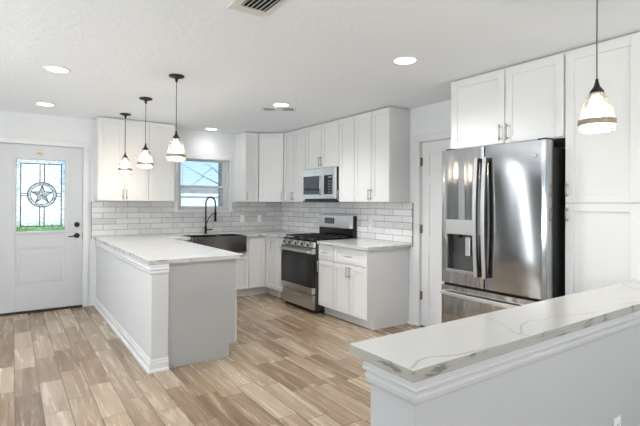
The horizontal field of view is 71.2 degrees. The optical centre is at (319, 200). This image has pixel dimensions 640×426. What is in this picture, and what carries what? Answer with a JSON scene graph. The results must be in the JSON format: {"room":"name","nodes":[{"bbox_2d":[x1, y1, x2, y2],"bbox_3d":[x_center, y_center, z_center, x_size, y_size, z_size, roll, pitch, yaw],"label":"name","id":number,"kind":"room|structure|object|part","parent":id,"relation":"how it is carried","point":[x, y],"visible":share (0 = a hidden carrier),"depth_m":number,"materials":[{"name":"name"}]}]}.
{"room":"kitchen","nodes":[
{"label":"kitchen","id":0,"kind":"room"},
{"bbox_2d":[96,246,168,359],"bbox_3d":[-2.129,0.960,4.848,0.138,0.877,2.859,0,0,-35],"label":"wall","id":1,"kind":"structure","parent":0,"point":[136,299],"depth_m":4.06,"materials":[{"name":"paint"}]},
{"bbox_2d":[94,298,168,373],"bbox_3d":[-2.134,1.347,4.829,0.164,0.104,2.885,0,0,-35],"label":"baseboard","id":2,"kind":"structure","parent":1,"relation":"attached to","point":[150,366],"depth_m":4.05,"materials":[{"name":"paint"}]},
{"bbox_2d":[95,240,168,274],"bbox_3d":[-2.129,0.562,4.839,0.155,0.080,2.876,0,0,-35],"label":"trim","id":3,"kind":"structure","parent":1,"relation":"attached to","point":[158,268],"depth_m":3.99,"materials":[{"name":"paint"}]},
{"bbox_2d":[0,111,281,305],"bbox_3d":[-3.644,0.154,5.624,7.487,2.482,0.140,0,0,-35],"label":"wall","id":4,"kind":"structure","parent":0,"point":[12,124],"depth_m":5.95,"materials":[{"name":"paint"}]},
{"bbox_2d":[0,136,88,315],"bbox_3d":[-3.531,0.311,5.668,1.061,2.168,0.196,0,0,-35],"label":"door","id":5,"kind":"structure","parent":4,"relation":"in","point":[42,269],"depth_m":5.66,"materials":[{"name":"paint"}]},
{"bbox_3d":[-3.525,-0.072,5.655,0.435,0.785,0.006,0,0,-35],"label":"textured glass","id":6,"kind":"part","parent":5,"relation":"part of","materials":[{"name":"glass"}]},
{"bbox_3d":[-3.507,-0.067,5.634,0.595,0.955,0.012,0,0,-35],"label":"glass frame","id":7,"kind":"part","parent":5,"relation":"part of","materials":[{"name":"paint"}]},
{"bbox_2d":[91,201,91,235],"bbox_3d":[-3.043,0.261,5.948,0.004,0.508,0.012,0,0,-35],"label":"strip","id":8,"kind":"object","parent":4,"relation":"attached to","point":[91,201],"visible":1,"depth_m":5.94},
{"bbox_2d":[94,117,148,200],"bbox_3d":[-2.657,-0.536,5.990,0.621,1.074,0.383,0,0,-35],"label":"upper cabinet","id":9,"kind":"object","parent":4,"relation":"attached to","point":[110,147],"visible":0.96,"depth_m":5.84,"materials":[{"name":"white paint"}]},
{"bbox_3d":[-2.699,-0.533,5.783,0.309,1.058,0.020,0,0,-35],"label":"door","id":10,"kind":"part","parent":9,"relation":"part of","materials":[{"name":"white paint"}]},
{"bbox_3d":[-2.443,-0.531,5.960,0.297,1.058,0.020,0,0,-35],"label":"door","id":11,"kind":"part","parent":9,"relation":"part of","materials":[{"name":"white paint"}]},
{"bbox_2d":[148,122,174,200],"bbox_3d":[-2.267,-0.532,6.281,0.349,1.074,0.348,0,0,-35],"label":"upper cabinet","id":12,"kind":"object","parent":4,"relation":"attached to","point":[161,178],"visible":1,"depth_m":6.14,"materials":[{"name":"white paint"}]},
{"bbox_2d":[91,201,281,236],"bbox_3d":[-1.844,0.256,6.778,2.910,0.478,0.010,0,0,-35],"label":"tile backsplash","id":13,"kind":"structure","parent":4,"relation":"attached to","point":[109,218],"depth_m":6.53,"materials":[{"name":"white tile"}]},
{"bbox_2d":[174,152,232,211],"bbox_3d":[-1.796,-0.274,6.880,0.920,0.892,0.160,0,0,-35],"label":"window","id":14,"kind":"structure","parent":4,"relation":"in","point":[177,166],"depth_m":6.91,"materials":[{"name":"paint"}]},
{"bbox_3d":[-1.830,-0.421,6.930,0.740,0.438,0.030,0,0,-35],"label":"sash","id":15,"kind":"part","parent":14,"relation":"part of","materials":[{"name":"plastic"}]},
{"bbox_3d":[-1.813,-0.059,6.902,0.740,0.353,0.030,0,0,-35],"label":"sash","id":16,"kind":"part","parent":14,"relation":"part of","materials":[{"name":"plastic"}]},
{"bbox_3d":[-1.778,0.160,6.849,0.920,0.024,0.090,0,0,-35],"label":"sill","id":17,"kind":"part","parent":14,"relation":"part of","materials":[{"name":"paint"}]},
{"bbox_2d":[178,154,229,209],"bbox_3d":[-1.780,-0.277,6.832,0.822,0.838,0.085,0,0,-35],"label":"window blind","id":18,"kind":"object","parent":14,"relation":"attached to","point":[188,156],"visible":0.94,"depth_m":6.82,"materials":[{"name":"white plastic"}]},
{"bbox_3d":[-1.786,0.135,6.857,0.782,0.014,0.026,0,0,-35],"label":"rail","id":19,"kind":"part","parent":18,"relation":"part of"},
{"bbox_2d":[236,132,258,201],"bbox_3d":[-1.138,-0.523,7.041,0.227,1.074,0.383,0,0,-35],"label":"upper cabinet","id":20,"kind":"object","parent":4,"relation":"attached to","point":[247,143],"visible":1,"depth_m":6.94,"materials":[{"name":"white paint"}]},
{"bbox_3d":[-1.055,-0.519,6.920,0.220,1.058,0.020,0,0,-35],"label":"door","id":21,"kind":"part","parent":20,"relation":"part of","materials":[{"name":"white paint"}]},
{"bbox_2d":[258,133,283,201],"bbox_3d":[-0.722,-0.520,7.192,0.624,1.074,0.607,0,0,-35],"label":"upper cabinet","id":22,"kind":"object","parent":4,"relation":"attached to","point":[271,145],"visible":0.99,"depth_m":6.97,"materials":[{"name":"white paint"}]},
{"bbox_2d":[0,293,421,425],"bbox_3d":[-0.758,1.450,1.437,7.487,0.120,10.309,0,0,-35],"label":"floor","id":23,"kind":"structure","parent":0,"point":[287,364],"depth_m":3.54,"materials":[{"name":"brown wood"}]},
{"bbox_2d":[168,259,236,367],"bbox_3d":[-1.260,0.962,4.298,0.664,0.877,0.934,0,0,-35],"label":"base cabinet","id":24,"kind":"object","parent":23,"relation":"on","point":[236,259],"depth_m":3.89,"materials":[{"name":"white paint"}]},
{"bbox_2d":[94,231,303,264],"bbox_3d":[-1.014,0.512,5.606,2.875,0.036,2.862,0,0,-35],"label":"countertop","id":25,"kind":"structure","parent":24,"relation":"on","point":[148,249],"depth_m":4.65,"materials":[{"name":"stone"}]},
{"bbox_2d":[204,196,216,233],"bbox_3d":[-1.627,0.213,6.705,0.226,0.565,0.103,0,0,23],"label":"faucet","id":26,"kind":"object","parent":25,"relation":"on","point":[215,213],"visible":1,"depth_m":6.70,"materials":[{"name":"black metal"}]},
{"bbox_2d":[184,234,246,252],"bbox_3d":[-1.532,0.623,6.471,0.826,0.239,0.464,0,0,-35],"label":"sink","id":27,"kind":"object","parent":25,"relation":"in","point":[236,243],"visible":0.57,"depth_m":6.37,"materials":[{"name":"grey metal"}]},
{"bbox_2d":[184,234,243,241],"bbox_3d":[-1.541,0.615,6.483,0.826,0.224,0.434,0,0,-35],"label":"basin","id":28,"kind":"object","parent":27,"relation":"in","point":[213,237],"depth_m":6.36,"materials":[{"name":"grey metal"}]},
{"bbox_3d":[-1.023,0.961,3.905,0.606,0.876,0.020,0,0,-35],"label":"end panel","id":29,"kind":"part","parent":24,"relation":"part of","materials":[{"name":"white wood"}]},
{"bbox_2d":[185,237,248,296],"bbox_3d":[-1.594,0.971,6.564,0.938,0.876,0.623,0,0,-35],"label":"base cabinet","id":30,"kind":"object","parent":23,"relation":"on","point":[242,278],"visible":0.16,"depth_m":6.57,"materials":[{"name":"white paint"}]},
{"bbox_3d":[-1.250,1.079,6.478,0.461,0.427,0.020,0,0,-35],"label":"door","id":31,"kind":"part","parent":30,"relation":"part of","materials":[{"name":"white paint"}]},
{"bbox_3d":[-1.442,0.807,6.346,0.931,0.100,0.020,0,0,-35],"label":"rail","id":32,"kind":"part","parent":30,"relation":"part of","materials":[{"name":"white paint"}]},
{"bbox_2d":[246,237,281,297],"bbox_3d":[-0.753,0.977,6.963,0.896,0.876,0.924,0,0,-35],"label":"base cabinet","id":33,"kind":"object","parent":23,"relation":"on","point":[262,250],"visible":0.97,"depth_m":6.68,"materials":[{"name":"white paint"}]},
{"bbox_3d":[-0.947,0.920,6.688,0.260,0.750,0.020,0,0,-35],"label":"door","id":34,"kind":"part","parent":33,"relation":"part of","materials":[{"name":"white paint"}]},
{"bbox_3d":[-0.727,0.921,6.622,0.020,0.750,0.327,0,0,-35],"label":"door","id":35,"kind":"part","parent":33,"relation":"part of","materials":[{"name":"white paint"}]},
{"bbox_2d":[276,238,284,291],"bbox_3d":[-0.295,0.977,6.534,0.632,0.876,0.303,0,0,-35],"label":"base cabinet","id":36,"kind":"object","parent":23,"relation":"on","point":[279,242],"visible":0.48,"depth_m":6.43,"materials":[{"name":"white paint"}]},
{"bbox_2d":[279,214,356,313],"bbox_3d":[-0.046,0.803,6.045,0.767,1.222,0.776,0,0,-35],"label":"gas range","id":37,"kind":"object","parent":23,"relation":"on","point":[300,252],"visible":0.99,"depth_m":5.89,"materials":[{"name":"grey metal"}]},
{"bbox_3d":[-0.340,0.640,5.842,0.051,0.029,0.736,0,0,-35],"label":"door handle","id":38,"kind":"part","parent":37,"relation":"part of","materials":[{"name":"silver metal"}]},
{"bbox_3d":[-0.297,0.878,5.871,0.052,0.420,0.768,0,0,-35],"label":"oven door","id":39,"kind":"part","parent":37,"relation":"part of","materials":[{"name":"black ceramic"}]},
{"bbox_3d":[-0.296,0.632,5.872,0.054,0.070,0.768,0,0,-35],"label":"door rail","id":40,"kind":"part","parent":37,"relation":"part of","materials":[{"name":"silver metal"}]},
{"bbox_3d":[-0.299,1.127,5.869,0.054,0.078,0.768,0,0,-35],"label":"door rail","id":41,"kind":"part","parent":37,"relation":"part of","materials":[{"name":"silver metal"}]},
{"bbox_3d":[-0.290,1.273,5.875,0.032,0.180,0.768,0,0,-35],"label":"storage drawer","id":42,"kind":"part","parent":37,"relation":"part of","materials":[{"name":"silver metal"}]},
{"bbox_3d":[-0.283,0.553,5.881,0.031,0.068,0.768,0,0,-35],"label":"control panel","id":43,"kind":"part","parent":37,"relation":"part of","materials":[{"name":"silver metal"}]},
{"bbox_2d":[283,236,349,241],"bbox_3d":[-0.041,0.510,6.048,0.600,0.022,0.776,0,0,-35],"label":"cooktop","id":44,"kind":"object","parent":37,"relation":"in","point":[290,238],"depth_m":5.86,"materials":[{"name":"black metal"}]},
{"bbox_3d":[0.203,0.283,6.217,0.049,0.178,0.768,0,0,-35],"label":"backguard panel","id":45,"kind":"part","parent":37,"relation":"part of","materials":[{"name":"silver metal"}]},
{"bbox_2d":[317,244,339,317],"bbox_3d":[0.314,0.976,5.622,0.667,0.876,0.316,0,0,-35],"label":"base cabinet","id":46,"kind":"object","parent":23,"relation":"on","point":[326,252],"visible":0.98,"depth_m":5.46,"materials":[{"name":"white paint"}]},
{"bbox_3d":[0.076,1.013,5.458,0.020,0.564,0.309,0,0,-35],"label":"door","id":47,"kind":"part","parent":46,"relation":"part of","materials":[{"name":"white paint"}]},
{"bbox_3d":[0.078,0.634,5.460,0.020,0.178,0.309,0,0,-35],"label":"drawer","id":48,"kind":"part","parent":46,"relation":"part of","materials":[{"name":"white paint"}]},
{"bbox_2d":[333,246,408,329],"bbox_3d":[0.579,0.975,5.240,0.667,0.876,0.611,0,0,-35],"label":"base cabinet","id":49,"kind":"object","parent":23,"relation":"on","point":[371,288],"visible":0.98,"depth_m":5.02,"materials":[{"name":"white paint"}]},
{"bbox_3d":[0.254,1.012,5.201,0.020,0.564,0.298,0,0,-35],"label":"door","id":50,"kind":"part","parent":49,"relation":"part of","materials":[{"name":"white paint"}]},
{"bbox_3d":[0.343,0.633,5.077,0.020,0.178,0.604,0,0,-35],"label":"drawer","id":51,"kind":"part","parent":49,"relation":"part of","materials":[{"name":"white paint"}]},
{"bbox_3d":[0.428,1.012,4.950,0.020,0.564,0.298,0,0,-35],"label":"door","id":52,"kind":"part","parent":49,"relation":"part of","materials":[{"name":"white paint"}]},
{"bbox_2d":[317,239,410,250],"bbox_3d":[0.504,0.518,5.361,0.656,0.036,0.961,0,0,-35],"label":"countertop","id":53,"kind":"structure","parent":49,"relation":"on","point":[361,244],"depth_m":5.14,"materials":[{"name":"stone"}]},
{"bbox_2d":[440,138,564,322],"bbox_3d":[1.576,0.483,3.684,0.780,1.858,0.933,0,0,-35],"label":"refrigerator","id":54,"kind":"object","parent":23,"relation":"on","point":[503,205],"visible":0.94,"depth_m":3.40,"materials":[{"name":"grey metal"}]},
{"bbox_3d":[1.171,0.220,3.729,0.021,0.123,0.294,0,0,-35],"label":"dispenser panel","id":55,"kind":"part","parent":54,"relation":"part of","materials":[{"name":"silver metal"}]},
{"bbox_3d":[1.209,0.133,3.738,0.083,1.130,0.427,0,0,-35],"label":"door","id":56,"kind":"part","parent":54,"relation":"part of","materials":[{"name":"silver metal"}]},
{"bbox_3d":[1.225,0.134,3.538,0.033,0.950,0.030,0,0,-35],"label":"door handle","id":57,"kind":"part","parent":54,"relation":"part of","materials":[{"name":"silver metal"}]},
{"bbox_3d":[1.268,0.134,3.476,0.033,0.950,0.030,0,0,-35],"label":"door handle","id":58,"kind":"part","parent":54,"relation":"part of","materials":[{"name":"silver metal"}]},
{"bbox_3d":[1.348,1.038,3.526,0.083,0.635,0.933,0,0,-35],"label":"freezer drawer","id":59,"kind":"part","parent":54,"relation":"part of","materials":[{"name":"silver metal"}]},
{"bbox_3d":[1.476,0.133,3.352,0.083,1.130,0.500,0,0,-35],"label":"door","id":60,"kind":"part","parent":54,"relation":"part of","materials":[{"name":"silver metal"}]},
{"bbox_2d":[565,32,639,295],"bbox_3d":[2.089,0.175,3.127,0.617,2.474,0.467,0,0,-35],"label":"pantry cabinet","id":61,"kind":"object","parent":23,"relation":"on","point":[602,170],"visible":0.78,"depth_m":2.97,"materials":[{"name":"white paint"}]},
{"bbox_3d":[1.730,0.098,3.136,0.035,0.100,0.011,0,0,-35],"label":"handle","id":62,"kind":"part","parent":61,"relation":"part of","materials":[{"name":"silver metal"}]},
{"bbox_3d":[1.731,-0.075,3.137,0.035,0.100,0.011,0,0,-35],"label":"handle","id":63,"kind":"part","parent":61,"relation":"part of","materials":[{"name":"silver metal"}]},
{"bbox_3d":[1.871,0.656,2.975,0.020,1.278,0.460,0,0,-35],"label":"door","id":64,"kind":"part","parent":61,"relation":"part of","materials":[{"name":"white paint"}]},
{"bbox_3d":[1.876,-0.516,2.980,0.020,1.057,0.460,0,0,-35],"label":"door","id":65,"kind":"part","parent":61,"relation":"part of","materials":[{"name":"white paint"}]},
{"bbox_2d":[0,0,639,133],"bbox_3d":[-0.745,-1.192,1.449,7.487,0.200,10.309,0,0,-35],"label":"ceiling","id":66,"kind":"structure","parent":0,"point":[329,60],"depth_m":3.24,"materials":[{"name":"white paint"}]},
{"bbox_2d":[34,102,54,106],"bbox_3d":[-3.090,-1.083,5.022,0.200,0.009,0.200,0,0,-35],"label":"recessed light","id":67,"kind":"object","parent":66,"relation":"in","point":[36,103],"visible":1,"depth_m":5.02,"materials":[{"name":"paint"}]},
{"bbox_2d":[43,65,70,72],"bbox_3d":[-2.174,-1.084,3.695,0.200,0.009,0.200,0,0,-35],"label":"recessed light","id":68,"kind":"object","parent":66,"relation":"in","point":[56,69],"visible":1,"depth_m":3.69,"materials":[{"name":"paint"}]},
{"bbox_2d":[118,113,131,172],"bbox_3d":[-2.420,-0.713,5.555,0.165,0.737,0.165,0,0,-35],"label":"pendant light","id":69,"kind":"object","parent":66,"relation":"hanging from","point":[125,115],"visible":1,"depth_m":5.54,"materials":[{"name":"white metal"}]},
{"bbox_3d":[-2.422,-0.440,5.554,0.160,0.190,0.160,0,0,-35],"label":"lamp shade","id":70,"kind":"part","parent":69,"relation":"part of","materials":[{"name":"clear glass"}]},
{"bbox_2d":[137,97,153,168],"bbox_3d":[-1.840,-0.714,4.716,0.165,0.737,0.165,0,0,-35],"label":"pendant light","id":71,"kind":"object","parent":66,"relation":"hanging from","point":[145,149],"visible":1,"depth_m":4.70,"materials":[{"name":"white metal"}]},
{"bbox_3d":[-1.841,-0.441,4.715,0.160,0.190,0.160,0,0,-35],"label":"lamp shade","id":72,"kind":"part","parent":71,"relation":"part of","materials":[{"name":"clear glass"}]},
{"bbox_3d":[-1.841,-0.452,4.715,0.060,0.096,0.060,0,0,-35],"label":"bulb","id":73,"kind":"part","parent":71,"relation":"part of","materials":[{"name":"beige glass"}]},
{"bbox_2d":[142,143,148,153],"bbox_3d":[-1.841,-0.554,4.716,0.062,0.107,0.062,0,0,-35],"label":"socket","id":74,"kind":"object","parent":71,"relation":"attached to","point":[145,149],"depth_m":4.70,"materials":[{"name":"brown metal"}]},
{"bbox_3d":[-1.840,-0.811,4.717,0.005,0.422,0.005,0,0,-12],"label":"cord","id":75,"kind":"part","parent":71,"relation":"part of","materials":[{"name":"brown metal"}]},
{"bbox_2d":[166,73,185,161],"bbox_3d":[-1.243,-0.715,3.865,0.165,0.737,0.165,0,0,-35],"label":"pendant light","id":76,"kind":"object","parent":66,"relation":"hanging from","point":[176,138],"visible":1,"depth_m":3.85,"materials":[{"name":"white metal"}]},
{"bbox_2d":[172,131,179,142],"bbox_3d":[-1.244,-0.555,3.864,0.062,0.107,0.062,0,0,-35],"label":"socket","id":77,"kind":"object","parent":76,"relation":"attached to","point":[176,138],"depth_m":3.85,"materials":[{"name":"brown metal"}]},
{"bbox_3d":[-1.244,-0.442,3.864,0.160,0.190,0.160,0,0,-35],"label":"lamp shade","id":78,"kind":"part","parent":76,"relation":"part of","materials":[{"name":"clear glass"}]},
{"bbox_3d":[-1.244,-0.453,3.864,0.060,0.096,0.060,0,0,-35],"label":"bulb","id":79,"kind":"part","parent":76,"relation":"part of","materials":[{"name":"beige glass"}]},
{"bbox_3d":[-1.242,-0.812,3.866,0.005,0.422,0.005,0,0,33],"label":"cord","id":80,"kind":"part","parent":76,"relation":"part of","materials":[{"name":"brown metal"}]},
{"bbox_2d":[227,0,286,16],"bbox_3d":[-0.287,-1.079,2.362,0.230,0.012,0.490,0,0,-35],"label":"ceiling vent","id":81,"kind":"object","parent":66,"relation":"in","point":[261,8],"visible":1,"depth_m":2.48,"materials":[{"name":"white metal"}]},
{"bbox_2d":[261,107,295,110],"bbox_3d":[-0.481,-1.068,5.226,0.400,0.010,0.170,0,0,0],"label":"ceiling vent","id":82,"kind":"object","parent":66,"relation":"in","point":[262,108],"visible":1,"depth_m":5.21,"materials":[{"name":"white metal"}]},
{"bbox_2d":[272,103,289,106],"bbox_3d":[-0.435,-1.070,4.987,0.200,0.009,0.200,0,0,-35],"label":"recessed light","id":83,"kind":"object","parent":66,"relation":"in","point":[273,104],"visible":1,"depth_m":4.96,"materials":[{"name":"paint"}]},
{"bbox_2d":[392,56,417,64],"bbox_3d":[0.649,-1.071,3.417,0.200,0.009,0.200,0,0,-35],"label":"recessed light","id":84,"kind":"object","parent":66,"relation":"in","point":[402,60],"visible":1,"depth_m":3.41,"materials":[{"name":"paint"}]},
{"bbox_2d":[577,0,616,133],"bbox_3d":[1.367,-0.710,2.206,0.165,0.737,0.165,0,0,-35],"label":"pendant light","id":85,"kind":"object","parent":66,"relation":"hanging from","point":[596,120],"visible":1,"depth_m":2.19,"materials":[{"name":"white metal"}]},
{"bbox_2d":[589,79,603,100],"bbox_3d":[1.366,-0.550,2.205,0.062,0.107,0.062,0,0,-35],"label":"socket","id":86,"kind":"object","parent":85,"relation":"attached to","point":[596,92],"depth_m":2.19,"materials":[{"name":"brown metal"}]},
{"bbox_3d":[1.365,-0.436,2.205,0.160,0.190,0.160,0,0,-35],"label":"lamp shade","id":87,"kind":"part","parent":85,"relation":"part of","materials":[{"name":"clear glass"}]},
{"bbox_3d":[1.367,-0.807,2.206,0.005,0.422,0.005,0,0,-12],"label":"cord","id":88,"kind":"part","parent":85,"relation":"part of","materials":[{"name":"brown metal"}]},
{"bbox_3d":[1.365,-0.447,2.205,0.060,0.096,0.060,0,0,-35],"label":"bulb","id":89,"kind":"part","parent":85,"relation":"part of","materials":[{"name":"beige glass"}]},
{"bbox_2d":[291,100,564,314],"bbox_3d":[2.269,0.174,3.533,0.140,2.482,10.029,0,0,-35],"label":"wall","id":90,"kind":"structure","parent":0,"point":[436,117],"depth_m":5.07,"materials":[{"name":"paint"}]},
{"bbox_2d":[284,127,306,201],"bbox_3d":[-0.267,-0.520,6.766,0.362,1.074,0.627,0,0,-35],"label":"upper cabinet","id":91,"kind":"object","parent":90,"relation":"attached to","point":[294,141],"visible":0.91,"depth_m":6.67,"materials":[{"name":"white paint"}]},
{"bbox_3d":[-0.473,-0.517,6.825,0.020,1.058,0.288,0,0,-35],"label":"door","id":92,"kind":"part","parent":91,"relation":"part of","materials":[{"name":"white paint"}]},
{"bbox_3d":[-0.295,-0.517,6.567,0.020,1.058,0.324,0,0,-35],"label":"door","id":93,"kind":"part","parent":91,"relation":"part of","materials":[{"name":"white paint"}]},
{"bbox_2d":[306,119,339,169],"bbox_3d":[0.138,-0.752,6.183,0.362,0.612,0.789,0,0,-35],"label":"upper cabinet","id":94,"kind":"object","parent":90,"relation":"attached to","point":[322,140],"visible":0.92,"depth_m":6.06,"materials":[{"name":"white paint"}]},
{"bbox_3d":[-0.086,-0.749,6.268,0.020,0.596,0.387,0,0,-35],"label":"door","id":95,"kind":"part","parent":94,"relation":"part of","materials":[{"name":"white paint"}]},
{"bbox_2d":[303,167,338,201],"bbox_3d":[0.106,-0.210,6.164,0.415,0.457,0.766,0,0,-35],"label":"microwave","id":96,"kind":"object","parent":94,"relation":"attached to","point":[320,184],"visible":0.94,"depth_m":5.98,"materials":[{"name":"grey metal"}]},
{"bbox_3d":[-0.091,-0.233,6.191,0.031,0.413,0.498,0,0,-35],"label":"door","id":97,"kind":"part","parent":96,"relation":"part of","materials":[{"name":"silver metal"}]},
{"bbox_3d":[0.012,-0.210,5.974,0.045,0.290,0.019,0,0,-35],"label":"door handle","id":98,"kind":"part","parent":96,"relation":"part of","materials":[{"name":"silver metal"}]},
{"bbox_3d":[0.128,-0.234,5.875,0.031,0.413,0.266,0,0,-35],"label":"control panel","id":99,"kind":"part","parent":96,"relation":"part of","materials":[{"name":"silver metal"}]},
{"bbox_3d":[0.139,-0.749,5.944,0.020,0.596,0.387,0,0,-35],"label":"door","id":100,"kind":"part","parent":94,"relation":"part of","materials":[{"name":"white paint"}]},
{"bbox_2d":[337,115,355,201],"bbox_3d":[0.452,-0.521,5.726,0.362,1.074,0.317,0,0,-35],"label":"upper cabinet","id":101,"kind":"object","parent":90,"relation":"attached to","point":[346,125],"visible":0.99,"depth_m":5.65,"materials":[{"name":"white paint"}]},
{"bbox_2d":[282,202,411,243],"bbox_3d":[0.210,0.264,6.376,0.010,0.478,3.010,0,0,-35],"label":"tile backsplash","id":102,"kind":"structure","parent":90,"relation":"attached to","point":[391,222],"depth_m":5.83,"materials":[{"name":"white tile"}]},
{"bbox_2d":[354,106,409,201],"bbox_3d":[0.720,-0.522,5.338,0.362,1.074,0.621,0,0,-35],"label":"upper cabinet","id":103,"kind":"object","parent":90,"relation":"attached to","point":[382,136],"visible":1,"depth_m":5.15,"materials":[{"name":"white paint"}]},
{"bbox_3d":[0.521,-0.518,5.388,0.020,1.058,0.305,0,0,-35],"label":"door","id":104,"kind":"part","parent":103,"relation":"part of","materials":[{"name":"white paint"}]},
{"bbox_3d":[0.698,-0.519,5.132,0.020,1.058,0.301,0,0,-35],"label":"door","id":105,"kind":"part","parent":103,"relation":"part of","materials":[{"name":"white paint"}]},
{"bbox_2d":[407,314,413,324],"bbox_3d":[1.043,1.364,5.146,0.026,0.104,0.110,0,0,-35],"label":"baseboard","id":106,"kind":"structure","parent":90,"relation":"attached to","point":[410,317],"depth_m":5.14,"materials":[{"name":"paint"}]},
{"bbox_2d":[412,203,412,246],"bbox_3d":[1.067,0.278,5.135,0.012,0.508,0.004,0,0,-35],"label":"strip","id":107,"kind":"object","parent":90,"relation":"attached to","point":[412,203],"visible":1,"depth_m":5.13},
{"bbox_2d":[413,130,450,326],"bbox_3d":[1.406,0.338,4.736,0.188,2.155,1.010,0,0,-35],"label":"door","id":108,"kind":"structure","parent":90,"relation":"in","point":[427,233],"depth_m":4.97,"materials":[{"name":"paint"}]},
{"bbox_2d":[451,51,566,148],"bbox_3d":[1.672,-0.755,3.741,0.617,0.612,1.013,0,0,-35],"label":"upper cabinet","id":109,"kind":"object","parent":90,"relation":"attached to","point":[526,101],"visible":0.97,"depth_m":3.50,"materials":[{"name":"white paint"}]},
{"bbox_3d":[1.329,-0.751,3.775,0.020,0.585,0.516,0,0,-35],"label":"door","id":110,"kind":"part","parent":109,"relation":"part of","materials":[{"name":"white paint"}]},
{"bbox_3d":[1.436,-0.544,3.568,0.035,0.130,0.011,0,0,-35],"label":"handle","id":111,"kind":"part","parent":109,"relation":"part of","materials":[{"name":"silver metal"}]},
{"bbox_3d":[1.472,-0.544,3.516,0.035,0.130,0.011,0,0,-35],"label":"handle","id":112,"kind":"part","parent":109,"relation":"part of","materials":[{"name":"silver metal"}]},
{"bbox_3d":[1.609,-0.752,3.369,0.020,0.585,0.454,0,0,-35],"label":"door","id":113,"kind":"part","parent":109,"relation":"part of","materials":[{"name":"white paint"}]},
{"bbox_2d":[371,325,639,425],"bbox_3d":[1.383,0.966,2.202,2.822,0.877,0.200,0,0,-35],"label":"wall","id":114,"kind":"structure","parent":0,"point":[594,383],"depth_m":1.75,"materials":[{"name":"paint"}]},
{"bbox_2d":[349,280,639,382],"bbox_3d":[1.360,0.508,2.199,2.868,0.036,0.294,0,0,-35],"label":"countertop","id":115,"kind":"structure","parent":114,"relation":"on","point":[415,355],"depth_m":1.64,"materials":[{"name":"stone"}]},
{"bbox_2d":[362,311,639,405],"bbox_3d":[1.376,0.569,2.198,2.842,0.084,0.240,0,0,-35],"label":"trim","id":116,"kind":"structure","parent":114,"relation":"attached to","point":[419,392],"depth_m":1.49,"materials":[{"name":"paint"}]},
{"bbox_2d":[613,415,620,425],"bbox_3d":[1.379,1.061,2.072,0.070,0.116,0.008,0,0,-35],"label":"wall outlet","id":117,"kind":"object","parent":114,"relation":"attached to","point":[616,421],"visible":1,"depth_m":2.07,"materials":[{"name":"white plastic"}]},
{"label":"outside","id":118,"kind":"structure","parent":0,"visible":0},
{"bbox_3d":[1.698,1.784,-2.476,120.000,0.200,74.000,0,0,-35],"label":"lawn","id":119,"kind":"structure","parent":118,"visible":0},
{"bbox_2d":[181,187,217,204],"bbox_3d":[-5.376,0.622,21.827,10.200,2.280,8.180,0,0,-35],"label":"house","id":120,"kind":"structure","parent":119,"relation":"on","point":[215,190],"depth_m":17.39,"materials":[{"name":"grey"}]},
{"bbox_2d":[184,162,222,204],"bbox_3d":[-3.038,-0.771,12.639,3.018,5.007,0.904,0,0,-35],"label":"bare tree","id":121,"kind":"object","parent":119,"relation":"on","point":[220,201],"visible":0.16,"depth_m":12.78,"materials":[{"name":"plant"}]}
]}

